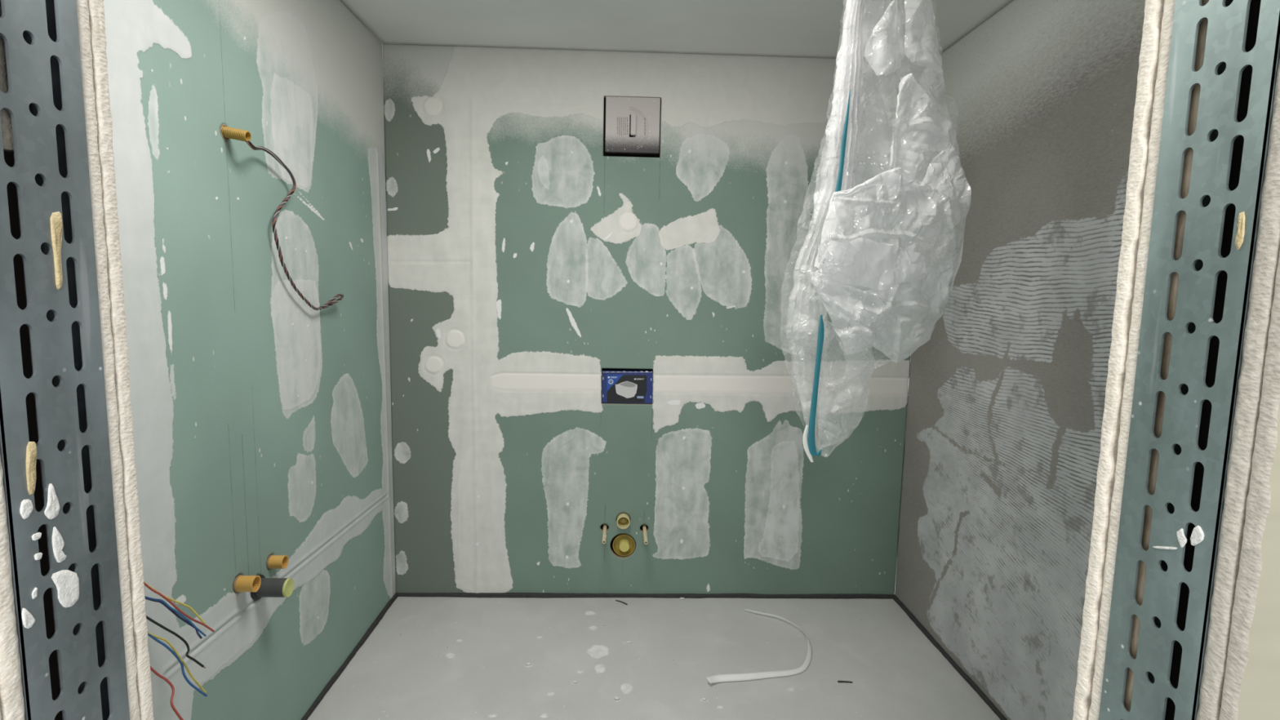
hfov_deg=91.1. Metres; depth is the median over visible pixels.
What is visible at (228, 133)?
conduit
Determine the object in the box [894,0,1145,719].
wall
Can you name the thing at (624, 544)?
drain pipe
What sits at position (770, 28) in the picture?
ceiling
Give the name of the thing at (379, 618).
baseboard
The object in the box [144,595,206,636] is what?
wire
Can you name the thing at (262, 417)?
wall
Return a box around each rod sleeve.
[601,524,607,543]
[642,524,648,544]
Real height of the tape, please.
0.025 m
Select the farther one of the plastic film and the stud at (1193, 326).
the plastic film
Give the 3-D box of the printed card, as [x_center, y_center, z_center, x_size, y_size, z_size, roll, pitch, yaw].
[-0.057,0.115,2.789,0.223,0.144,0.060,1,6,-2]
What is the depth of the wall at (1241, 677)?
0.45 m
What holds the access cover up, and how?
attached to the wall at (527, 260)
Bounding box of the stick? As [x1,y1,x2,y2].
[837,680,852,683]
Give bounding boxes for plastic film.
[781,0,971,462]
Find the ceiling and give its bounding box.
[340,0,1012,57]
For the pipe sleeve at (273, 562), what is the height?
0.040 m
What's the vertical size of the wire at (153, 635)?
0.229 m
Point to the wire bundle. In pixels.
(253, 147)
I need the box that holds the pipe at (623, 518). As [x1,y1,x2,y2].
[617,512,630,528]
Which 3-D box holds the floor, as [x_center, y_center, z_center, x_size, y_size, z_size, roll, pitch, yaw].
[0.075,1.228,1.663,2.282,0.026,2.430,1,6,-2]
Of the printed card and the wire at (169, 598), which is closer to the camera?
the wire at (169, 598)
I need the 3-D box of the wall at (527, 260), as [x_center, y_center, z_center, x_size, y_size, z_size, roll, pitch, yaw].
[0.058,-0.105,2.836,2.282,2.383,0.205,1,6,-2]
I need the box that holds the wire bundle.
[246,140,343,310]
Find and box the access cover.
[604,96,660,155]
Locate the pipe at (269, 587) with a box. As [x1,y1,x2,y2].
[250,574,293,600]
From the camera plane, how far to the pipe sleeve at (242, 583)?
1.64 m
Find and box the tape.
[706,608,812,684]
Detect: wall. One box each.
[0,0,1279,719]
[103,0,395,719]
[382,43,910,594]
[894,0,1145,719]
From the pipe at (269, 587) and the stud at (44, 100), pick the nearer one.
the stud at (44, 100)
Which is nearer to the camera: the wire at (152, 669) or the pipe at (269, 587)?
the wire at (152, 669)
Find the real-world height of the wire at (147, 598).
0.172 m
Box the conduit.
[220,124,251,142]
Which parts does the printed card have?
printed panel, printed seat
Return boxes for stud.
[0,0,129,719]
[1098,0,1279,719]
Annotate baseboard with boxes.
[301,592,397,719]
[397,592,893,599]
[893,594,1007,719]
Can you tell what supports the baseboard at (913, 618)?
attached to the wall at (1006, 393)
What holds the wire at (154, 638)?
attached to the wall at (262, 417)
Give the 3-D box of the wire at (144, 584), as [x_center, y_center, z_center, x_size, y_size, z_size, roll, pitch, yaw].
[-0.994,0.509,1.318,0.018,0.220,0.179,5,7,31]
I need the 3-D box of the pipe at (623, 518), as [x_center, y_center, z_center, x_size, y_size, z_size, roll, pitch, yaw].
[-0.076,0.717,2.859,0.059,0.059,0.132,1,6,-2]
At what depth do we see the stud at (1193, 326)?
0.43 m
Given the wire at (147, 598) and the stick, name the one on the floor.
the stick
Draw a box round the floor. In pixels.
[306,596,999,719]
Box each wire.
[143,581,205,624]
[143,582,214,631]
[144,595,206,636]
[144,596,202,639]
[146,615,205,668]
[147,631,207,697]
[147,632,206,693]
[150,666,183,719]
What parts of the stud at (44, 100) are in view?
foam strip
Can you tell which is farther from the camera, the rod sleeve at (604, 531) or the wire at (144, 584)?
the rod sleeve at (604, 531)
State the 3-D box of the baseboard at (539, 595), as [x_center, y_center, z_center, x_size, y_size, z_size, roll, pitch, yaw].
[0.038,1.078,2.861,2.282,0.026,0.016,1,6,-2]
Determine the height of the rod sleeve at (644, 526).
0.017 m
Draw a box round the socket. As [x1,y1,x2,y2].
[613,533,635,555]
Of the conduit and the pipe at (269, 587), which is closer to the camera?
the conduit
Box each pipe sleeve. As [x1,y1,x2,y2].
[233,574,261,592]
[266,554,288,568]
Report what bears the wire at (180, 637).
attached to the wall at (262, 417)
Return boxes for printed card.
[601,368,653,403]

